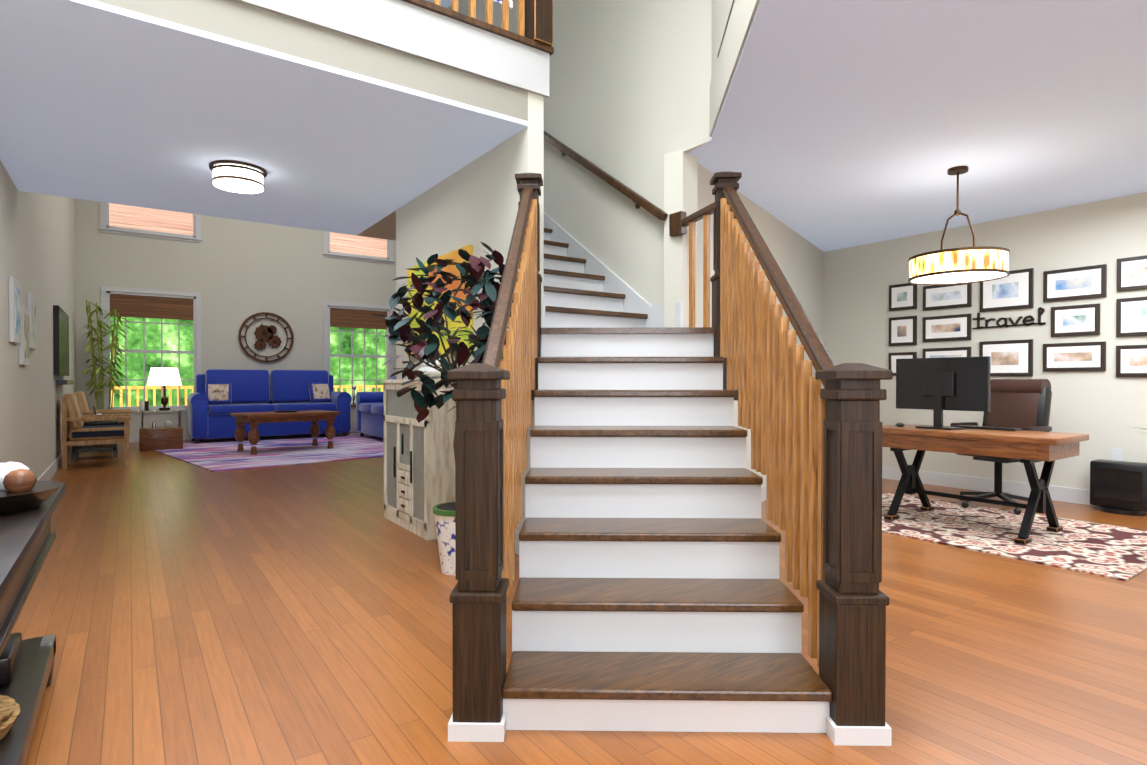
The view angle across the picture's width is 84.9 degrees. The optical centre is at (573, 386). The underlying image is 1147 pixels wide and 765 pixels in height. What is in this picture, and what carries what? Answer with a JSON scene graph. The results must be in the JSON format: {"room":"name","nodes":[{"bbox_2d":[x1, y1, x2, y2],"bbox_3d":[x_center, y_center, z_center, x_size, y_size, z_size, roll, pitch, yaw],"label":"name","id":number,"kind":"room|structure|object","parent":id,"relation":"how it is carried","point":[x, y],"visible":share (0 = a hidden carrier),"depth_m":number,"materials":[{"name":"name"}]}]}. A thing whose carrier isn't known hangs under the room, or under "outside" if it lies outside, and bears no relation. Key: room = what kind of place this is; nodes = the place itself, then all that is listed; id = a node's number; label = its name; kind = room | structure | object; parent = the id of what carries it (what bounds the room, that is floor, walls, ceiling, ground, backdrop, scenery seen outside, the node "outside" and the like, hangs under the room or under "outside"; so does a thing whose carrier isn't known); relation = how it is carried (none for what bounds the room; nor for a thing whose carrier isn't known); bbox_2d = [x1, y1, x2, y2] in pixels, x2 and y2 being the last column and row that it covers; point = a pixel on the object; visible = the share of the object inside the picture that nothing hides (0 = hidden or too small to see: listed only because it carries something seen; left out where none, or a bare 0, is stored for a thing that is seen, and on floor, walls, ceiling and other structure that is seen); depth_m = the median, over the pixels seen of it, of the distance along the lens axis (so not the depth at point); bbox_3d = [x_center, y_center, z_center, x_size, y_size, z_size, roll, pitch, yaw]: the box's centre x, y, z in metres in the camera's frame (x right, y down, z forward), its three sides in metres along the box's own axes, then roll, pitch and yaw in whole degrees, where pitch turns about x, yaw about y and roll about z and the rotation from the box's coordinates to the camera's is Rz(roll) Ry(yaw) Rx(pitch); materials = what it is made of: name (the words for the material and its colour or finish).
{"room":"entrance hall","nodes":[
{"label":"entrance hall","id":0,"kind":"room"},
{"bbox_2d":[0,160,75,478],"bbox_3d":[-3.625,-1.781,3.629,0.150,5.800,18.850,0,1,-35],"label":"wall","id":1,"kind":"structure","parent":0,"point":[37,245],"depth_m":6.43,"materials":[{"name":"paint"}]},
{"bbox_2d":[9,276,20,343],"bbox_3d":[-4.575,-0.615,5.141,0.033,0.520,0.400,0,1,-35],"label":"picture","id":2,"kind":"object","parent":1,"relation":"attached to","point":[14,312],"visible":1,"depth_m":5.03},
{"bbox_2d":[19,305,29,365],"bbox_3d":[-4.893,-0.449,5.592,0.033,0.520,0.400,0,1,-35],"label":"picture","id":3,"kind":"object","parent":1,"relation":"attached to","point":[24,352],"visible":0.9,"depth_m":5.49},
{"bbox_2d":[27,292,36,349],"bbox_3d":[-5.211,-0.623,6.039,0.033,0.520,0.400,0,1,-35],"label":"picture","id":4,"kind":"object","parent":1,"relation":"attached to","point":[31,302],"visible":0.9,"depth_m":5.94},
{"bbox_2d":[53,305,72,384],"bbox_3d":[-6.938,-0.526,8.554,0.119,1.000,1.600,0,1,-35],"label":"screen","id":5,"kind":"object","parent":1,"relation":"attached to","point":[60,342],"visible":1,"depth_m":8.10,"materials":[{"name":"black plastic"}]},
{"bbox_2d":[75,198,395,434],"bbox_3d":[-3.667,-1.885,15.056,13.290,5.800,0.150,0,1,-35],"label":"wall","id":6,"kind":"structure","parent":0,"point":[236,274],"depth_m":12.70,"materials":[{"name":"paint"}]},
{"bbox_2d":[99,202,201,242],"bbox_3d":[-8.014,-3.307,11.934,1.620,0.970,0.200,0,1,-35],"label":"window","id":7,"kind":"structure","parent":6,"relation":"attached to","point":[141,221],"depth_m":11.88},
{"bbox_2d":[101,286,201,413],"bbox_3d":[-8.014,-0.667,11.957,1.620,2.350,0.200,0,1,-35],"label":"window","id":8,"kind":"structure","parent":6,"relation":"in","point":[125,302],"depth_m":11.92,"materials":[{"name":"white wood"}]},
{"bbox_2d":[238,312,293,362],"bbox_3d":[-6.364,-1.017,13.015,1.045,1.045,0.045,0,1,-35],"label":"wall clock","id":9,"kind":"object","parent":6,"relation":"attached to","point":[264,334],"visible":0.98,"depth_m":13.00,"materials":[{"name":"brown wood"}]},
{"bbox_2d":[324,301,392,407],"bbox_3d":[-4.856,-0.687,14.194,1.576,2.350,0.200,0,1,-35],"label":"window","id":10,"kind":"structure","parent":6,"relation":"in","point":[346,315],"depth_m":14.14,"materials":[{"name":"white wood"}]},
{"bbox_2d":[323,231,393,263],"bbox_3d":[-4.856,-3.327,14.170,1.576,0.970,0.200,0,1,-35],"label":"window","id":11,"kind":"structure","parent":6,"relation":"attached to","point":[352,247],"depth_m":14.13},
{"bbox_2d":[111,385,382,406],"bbox_3d":[-6.494,0.565,13.940,10.020,1.160,1.240,0,1,-35],"label":"railing","id":12,"kind":"object","parent":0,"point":[170,388],"visible":0.04,"depth_m":13.15,"materials":[{"name":"yellow wood"}]},
{"bbox_2d":[95,0,527,120],"bbox_3d":[-2.558,-1.957,4.750,2.890,0.470,3.750,0,1,-35],"label":"wall","id":13,"kind":"structure","parent":0,"point":[239,21],"depth_m":3.35,"materials":[{"name":"paint"}]},
{"bbox_2d":[426,0,450,7],"bbox_3d":[1.737,-4.791,7.398,13.290,0.150,18.850,0,1,-35],"label":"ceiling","id":14,"kind":"structure","parent":0,"point":[445,3],"depth_m":7.71,"materials":[{"name":"paint"}]},
{"bbox_2d":[396,92,543,532],"bbox_3d":[-0.957,-0.545,5.106,0.120,3.300,2.460,0,1,-35],"label":"wall","id":15,"kind":"structure","parent":0,"point":[474,203],"depth_m":4.64,"materials":[{"name":"paint"}]},
{"bbox_2d":[234,0,553,97],"bbox_3d":[-1.405,-2.056,3.268,3.060,0.315,0.100,0,1,-35],"label":"trim","id":16,"kind":"structure","parent":15,"relation":"attached to","point":[433,32],"depth_m":3.66,"materials":[{"name":"white wood"}]},
{"bbox_2d":[433,0,552,45],"bbox_3d":[-1.407,-2.793,3.260,3.055,1.160,0.170,0,1,-35],"label":"rail","id":17,"kind":"object","parent":16,"relation":"on","point":[535,20],"visible":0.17,"depth_m":4.01,"materials":[{"name":"brown wood"}]},
{"bbox_2d":[407,245,472,357],"bbox_3d":[-1.139,-0.661,5.228,0.034,0.810,1.270,0,1,-35],"label":"painting","id":18,"kind":"object","parent":15,"relation":"attached to","point":[454,255],"visible":0.29,"depth_m":4.97},
{"bbox_2d":[544,212,546,327],"bbox_3d":[-0.784,-1.173,4.977,0.020,1.599,2.038,0,1,-35],"label":"trim","id":19,"kind":"structure","parent":15,"relation":"attached to","point":[545,215],"depth_m":5.96,"materials":[{"name":"white paint"}]},
{"bbox_2d":[0,0,1146,251],"bbox_3d":[1.789,-1.927,3.111,8.090,0.500,11.450,0,1,-35],"label":"ceiling","id":20,"kind":"structure","parent":0,"point":[840,124],"depth_m":3.96,"materials":[{"name":"paint"}]},
{"bbox_2d":[209,160,266,193],"bbox_3d":[-2.607,-1.623,4.884,0.400,0.140,0.400,0,1,-35],"label":"flush ceiling light","id":21,"kind":"object","parent":20,"relation":"attached to","point":[237,176],"visible":1,"depth_m":4.77,"materials":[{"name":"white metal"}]},
{"bbox_2d":[908,166,1009,284],"bbox_3d":[2.987,-1.265,4.878,0.672,0.855,0.672,0,1,-35],"label":"drum chandelier","id":22,"kind":"object","parent":20,"relation":"hanging from","point":[961,265],"visible":1,"depth_m":4.71,"materials":[{"name":"brown metal"}]},
{"bbox_2d":[11,434,1146,764],"bbox_3d":[1.117,1.128,8.146,13.500,0.100,20.700,0,1,-35],"label":"floor","id":23,"kind":"structure","parent":0,"point":[191,614],"depth_m":2.75,"materials":[{"name":"brown wood"}]},
{"bbox_2d":[0,482,65,764],"bbox_3d":[-1.757,0.762,1.647,0.558,0.750,1.700,0,1,-35],"label":"console table","id":24,"kind":"object","parent":23,"relation":"on","point":[27,537],"visible":0.98,"depth_m":1.87,"materials":[{"name":"brown wood"}]},
{"bbox_2d":[0,695,20,739],"bbox_3d":[-1.717,0.934,1.677,0.360,0.060,0.360,0,1,-35],"label":"woven basket","id":25,"kind":"object","parent":24,"relation":"on","point":[10,711],"visible":1,"depth_m":1.75,"materials":[{"name":"beige wicker"}]},
{"bbox_2d":[0,462,63,514],"bbox_3d":[-1.836,0.300,1.943,0.400,0.165,0.400,0,1,-35],"label":"decorative bowl","id":26,"kind":"object","parent":24,"relation":"on","point":[22,488],"visible":1,"depth_m":1.92,"materials":[{"name":"brown wood"}]},
{"bbox_2d":[72,406,118,460],"bbox_3d":[-7.156,0.681,9.391,0.560,0.770,0.600,0,1,-35],"label":"side table","id":27,"kind":"object","parent":23,"relation":"on","point":[77,449],"visible":0.52,"depth_m":9.26,"materials":[{"name":"brown wood"}]},
{"bbox_2d":[61,393,131,469],"bbox_3d":[-6.521,0.584,8.614,0.740,0.979,0.720,0,1,-35],"label":"armchair","id":28,"kind":"object","parent":23,"relation":"on","point":[76,431],"visible":1,"depth_m":8.34,"materials":[{"name":"brown wood"}]},
{"bbox_2d":[74,391,130,445],"bbox_3d":[-7.677,0.569,10.246,0.740,0.979,0.720,0,1,-35],"label":"armchair","id":29,"kind":"object","parent":23,"relation":"on","point":[82,403],"visible":0.38,"depth_m":9.97,"materials":[{"name":"brown wood"}]},
{"bbox_2d":[81,300,135,445],"bbox_3d":[-8.227,-0.224,11.081,0.821,2.550,0.885,0,1,-35],"label":"bamboo plant","id":30,"kind":"object","parent":23,"relation":"on","point":[112,345],"visible":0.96,"depth_m":11.03,"materials":[{"name":"green plant"}]},
{"bbox_2d":[138,431,383,471],"bbox_3d":[-4.701,1.046,11.011,4.100,0.012,4.700,-1,1,-44],"label":"area rug","id":31,"kind":"object","parent":23,"relation":"on","point":[219,455],"visible":0.79,"depth_m":10.10,"materials":[{"name":"purple fabric"}]},
{"bbox_2d":[138,368,182,451],"bbox_3d":[-6.925,0.371,10.532,0.640,1.370,0.500,0,1,-35],"label":"table lamp","id":32,"kind":"object","parent":31,"relation":"on","point":[154,437],"visible":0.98,"depth_m":10.39,"materials":[{"name":"brown wood"}]},
{"bbox_2d":[187,369,351,443],"bbox_3d":[-6.003,0.351,12.484,2.826,1.374,1.070,0,1,-35],"label":"sofa","id":33,"kind":"object","parent":31,"relation":"on","point":[216,398],"visible":0.98,"depth_m":12.25,"materials":[{"name":"blue fabric"}]},
{"bbox_2d":[230,410,339,454],"bbox_3d":[-4.745,0.724,10.364,0.850,0.642,1.450,1,1,45],"label":"coffee table","id":34,"kind":"object","parent":31,"relation":"on","point":[254,419],"visible":1,"depth_m":10.11,"materials":[{"name":"brown wood"}]},
{"bbox_2d":[347,386,359,434],"bbox_3d":[-4.738,0.504,13.553,0.440,1.050,0.440,0,1,-35],"label":"side table","id":35,"kind":"object","parent":31,"relation":"on","point":[354,401],"visible":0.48,"depth_m":13.53,"materials":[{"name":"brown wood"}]},
{"bbox_2d":[356,375,395,437],"bbox_3d":[-3.478,0.407,12.361,1.070,1.264,2.026,0,1,-35],"label":"loveseat","id":36,"kind":"object","parent":31,"relation":"on","point":[369,413],"visible":0.15,"depth_m":12.44,"materials":[{"name":"blue fabric"}]},
{"bbox_2d":[382,380,455,540],"bbox_3d":[-1.188,0.526,4.995,0.378,1.160,0.960,0,1,-35],"label":"base cabinet","id":37,"kind":"object","parent":23,"relation":"on","point":[419,470],"visible":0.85,"depth_m":4.71,"materials":[{"name":"beige wood"}]},
{"bbox_2d":[418,359,441,378],"bbox_3d":[-1.105,-0.154,4.887,0.198,0.190,0.360,0,1,-35],"label":"sculpture","id":38,"kind":"object","parent":37,"relation":"on","point":[434,373],"visible":0.44,"depth_m":4.76,"materials":[{"name":"ceramic"}]},
{"bbox_2d":[370,242,516,575],"bbox_3d":[-0.716,0.129,3.767,0.984,1.977,0.869,0,1,-35],"label":"ficus plant","id":39,"kind":"object","parent":23,"relation":"on","point":[420,347],"visible":0.79,"depth_m":3.66,"materials":[{"name":"green plant"}]},
{"bbox_2d":[528,228,714,471],"bbox_3d":[-0.323,-0.454,5.074,1.183,3.118,3.357,0,1,-35],"label":"staircase","id":40,"kind":"structure","parent":23,"relation":"on","point":[586,315],"depth_m":4.07,"materials":[{"name":"brown wood"}]},
{"bbox_2d":[502,357,831,732],"bbox_3d":[0.318,0.480,2.966,1.070,1.290,1.885,0,1,1],"label":"stair","id":41,"kind":"structure","parent":23,"relation":"on","point":[653,592],"depth_m":2.56,"materials":[{"name":"brown wood"}]},
{"bbox_2d":[882,493,1146,580],"bbox_3d":[3.196,1.100,4.993,1.650,0.012,2.250,0,1,-35],"label":"rug","id":42,"kind":"object","parent":23,"relation":"on","point":[1110,551],"visible":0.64,"depth_m":4.59,"materials":[{"name":"white fabric"}]},
{"bbox_2d":[882,424,1088,544],"bbox_3d":[3.133,0.720,4.957,0.720,0.747,1.330,0,1,-35],"label":"desk","id":43,"kind":"object","parent":42,"relation":"on","point":[1028,449],"visible":0.98,"depth_m":4.67,"materials":[{"name":"brown wood"}]},
{"bbox_2d":[896,356,990,429],"bbox_3d":[3.002,0.054,5.146,0.220,0.580,0.720,0,1,-35],"label":"monitor","id":44,"kind":"object","parent":43,"relation":"on","point":[937,386],"visible":1,"depth_m":5.11,"materials":[{"name":"black plastic"}]},
{"bbox_2d":[954,425,1020,430],"bbox_3d":[3.340,0.336,5.069,0.120,0.018,0.440,0,1,-35],"label":"keyboard","id":45,"kind":"object","parent":43,"relation":"on","point":[991,428],"visible":0.92,"depth_m":5.00,"materials":[{"name":"black plastic"}]},
{"bbox_2d":[950,379,1051,514],"bbox_3d":[3.867,0.510,5.675,0.747,1.155,0.726,0,1,-35],"label":"office chair","id":46,"kind":"object","parent":42,"relation":"on","point":[1024,404],"visible":0.71,"depth_m":5.64,"materials":[{"name":"brown leather"}]},
{"bbox_2d":[1090,459,1146,515],"bbox_3d":[4.804,0.882,5.498,0.300,0.440,0.400,0,1,-35],"label":"air purifier","id":47,"kind":"object","parent":23,"relation":"on","point":[1118,487],"visible":1,"depth_m":5.43,"materials":[{"name":"black plastic"}]},
{"bbox_2d":[448,0,711,326],"bbox_3d":[-0.691,-1.810,6.736,0.150,5.800,5.870,0,1,-35],"label":"wall","id":48,"kind":"structure","parent":0,"point":[627,102],"depth_m":5.04,"materials":[{"name":"paint"}]},
{"bbox_2d":[37,426,1146,554],"bbox_3d":[1.702,1.014,7.457,12.940,0.140,18.500,0,1,-35],"label":"baseboard","id":49,"kind":"structure","parent":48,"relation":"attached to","point":[1070,495],"depth_m":6.57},
{"bbox_2d":[544,131,667,220],"bbox_3d":[-0.028,-2.090,5.588,0.099,1.738,2.497,0,1,-35],"label":"wall handrail","id":50,"kind":"object","parent":48,"relation":"attached to","point":[637,199],"visible":0.69,"depth_m":5.07,"materials":[{"name":"brown wood"}]},
{"bbox_2d":[547,215,682,326],"bbox_3d":[0.116,-1.177,5.455,0.020,1.599,2.298,0,1,-35],"label":"trim","id":51,"kind":"structure","parent":48,"relation":"attached to","point":[633,300],"depth_m":5.13,"materials":[{"name":"white paint"}]},
{"bbox_2d":[669,202,714,326],"bbox_3d":[0.847,-0.807,4.287,0.227,0.880,0.619,0,1,-35],"label":"stair railing","id":52,"kind":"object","parent":48,"relation":"attached to","point":[679,222],"depth_m":4.36,"materials":[{"name":"brown wood"}]},
{"bbox_2d":[447,171,891,745],"bbox_3d":[0.318,-0.100,2.997,1.404,2.449,2.037,0,1,1],"label":"stair railing","id":53,"kind":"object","parent":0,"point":[815,453],"depth_m":2.11,"materials":[{"name":"brown wood"}]},
{"bbox_2d":[710,0,759,136],"bbox_3d":[0.827,-3.170,1.240,0.220,2.980,6.104,0,1,3],"label":"wall","id":54,"kind":"structure","parent":0,"point":[732,20],"depth_m":3.64,"materials":[{"name":"paint"}]},
{"bbox_2d":[664,150,823,486],"bbox_3d":[1.964,-0.314,6.373,0.150,2.815,4.368,0,1,35],"label":"wall","id":55,"kind":"structure","parent":0,"point":[798,258],"depth_m":5.65,"materials":[{"name":"paint"}]},
{"bbox_2d":[823,192,1146,489],"bbox_3d":[5.775,-0.540,4.537,0.150,3.300,9.150,0,1,-35],"label":"wall","id":56,"kind":"structure","parent":0,"point":[1106,409],"depth_m":6.17,"materials":[{"name":"paint"}]},
{"bbox_2d":[889,283,916,310],"bbox_3d":[3.776,-1.026,7.196,0.033,0.300,0.312,0,1,-35],"label":"picture frame","id":57,"kind":"object","parent":56,"relation":"attached to","point":[902,296],"visible":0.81,"depth_m":7.18,"materials":[{"name":"white paper"}]},
{"bbox_2d":[889,316,916,345],"bbox_3d":[3.776,-0.634,7.199,0.033,0.331,0.312,0,1,-35],"label":"picture frame","id":58,"kind":"object","parent":56,"relation":"attached to","point":[902,331],"visible":0.98,"depth_m":7.18,"materials":[{"name":"white paper"}]},
{"bbox_2d":[889,352,916,375],"bbox_3d":[3.776,-0.256,7.203,0.033,0.270,0.312,0,1,-35],"label":"picture frame","id":59,"kind":"object","parent":56,"relation":"attached to","point":[893,357],"visible":0.31,"depth_m":7.25,"materials":[{"name":"white paper"}]},
{"bbox_2d":[923,347,970,357],"bbox_3d":[4.050,-0.317,6.816,0.033,0.205,0.488,0,1,-35],"label":"picture frame","id":60,"kind":"object","parent":56,"relation":"attached to","point":[947,352],"visible":0.56,"depth_m":6.79,"materials":[{"name":"white paper"}]},
{"bbox_2d":[923,283,971,310],"bbox_3d":[4.050,-0.979,6.810,0.033,0.271,0.488,0,1,-35],"label":"picture frame","id":61,"kind":"object","parent":56,"relation":"attached to","point":[937,297],"visible":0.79,"depth_m":6.79,"materials":[{"name":"white paper"}]},
{"bbox_2d":[923,314,971,341],"bbox_3d":[4.050,-0.631,6.813,0.033,0.278,0.488,0,1,-35],"label":"picture frame","id":62,"kind":"object","parent":56,"relation":"attached to","point":[948,328],"visible":1,"depth_m":6.79,"materials":[{"name":"white paper"}]},
{"bbox_2d":[979,339,1032,375],"bbox_3d":[4.376,-0.283,6.356,0.033,0.363,0.471,0,1,-35],"label":"picture frame","id":63,"kind":"object","parent":56,"relation":"attached to","point":[1011,357],"visible":0.79,"depth_m":6.31,"materials":[{"name":"white paper"}]},
{"bbox_2d":[980,268,1033,311],"bbox_3d":[4.376,-0.968,6.350,0.033,0.391,0.471,0,1,-35],"label":"picture frame","id":64,"kind":"object","parent":56,"relation":"attached to","point":[1014,289],"visible":0.77,"depth_m":6.31,"materials":[{"name":"white paper"}]},
{"bbox_2d":[973,307,1045,328],"bbox_3d":[4.390,-0.687,6.342,0.016,0.181,0.642,0,1,-35],"label":"sign","id":65,"kind":"object","parent":56,"relation":"attached to","point":[1024,320],"visible":0.96,"depth_m":6.31,"materials":[{"name":"black metal"}]},
{"bbox_2d":[1043,341,1105,371],"bbox_3d":[4.700,-0.277,5.898,0.033,0.268,0.479,0,1,-35],"label":"picture frame","id":66,"kind":"object","parent":56,"relation":"attached to","point":[1084,356],"visible":0.98,"depth_m":5.88,"materials":[{"name":"white paper"}]},
{"bbox_2d":[1043,264,1106,302],"bbox_3d":[4.700,-0.963,5.892,0.033,0.299,0.479,0,1,-35],"label":"picture frame","id":67,"kind":"object","parent":56,"relation":"attached to","point":[1085,282],"visible":0.98,"depth_m":5.87,"materials":[{"name":"white paper"}]},
{"bbox_2d":[1051,303,1099,336],"bbox_3d":[4.706,-0.617,5.887,0.033,0.287,0.372,0,1,-35],"label":"picture frame","id":68,"kind":"object","parent":56,"relation":"attached to","point":[1078,320],"visible":0.98,"depth_m":5.87,"materials":[{"name":"white paper"}]},
{"bbox_2d":[1112,448,1122,460],"bbox_3d":[4.898,0.620,5.649,0.007,0.120,0.080,0,1,-35],"label":"electrical outlet plate","id":69,"kind":"object","parent":56,"relation":"attached to","point":[1117,454],"visible":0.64,"depth_m":5.65,"materials":[{"name":"white plastic"}]},
{"bbox_2d":[1116,296,1146,336],"bbox_3d":[4.973,-0.614,5.510,0.033,0.342,0.315,0,1,-35],"label":"picture frame","id":70,"kind":"object","parent":56,"relation":"attached to","point":[1131,316],"visible":0.94,"depth_m":5.54,"materials":[{"name":"white paper"}]},
{"bbox_2d":[1116,345,1146,376],"bbox_3d":[4.973,-0.224,5.514,0.033,0.282,0.315,0,1,-35],"label":"picture frame","id":71,"kind":"object","parent":56,"relation":"attached to","point":[1131,360],"visible":0.98,"depth_m":5.54,"materials":[{"name":"white paper"}]},
{"bbox_2d":[1117,255,1146,291],"bbox_3d":[4.973,-0.997,5.507,0.033,0.294,0.315,0,1,-35],"label":"picture frame","id":72,"kind":"object","parent":56,"relation":"attached to","point":[1131,273],"visible":0.96,"depth_m":5.54,"materials":[{"name":"white paper"}]},
{"label":"outside","id":73,"kind":"structure","parent":0,"visible":0},
{"bbox_2d":[110,316,384,406],"bbox_3d":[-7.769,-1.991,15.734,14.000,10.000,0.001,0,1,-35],"label":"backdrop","id":74,"kind":"structure","parent":73,"point":[152,338],"depth_m":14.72,"materials":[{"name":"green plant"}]}
]}

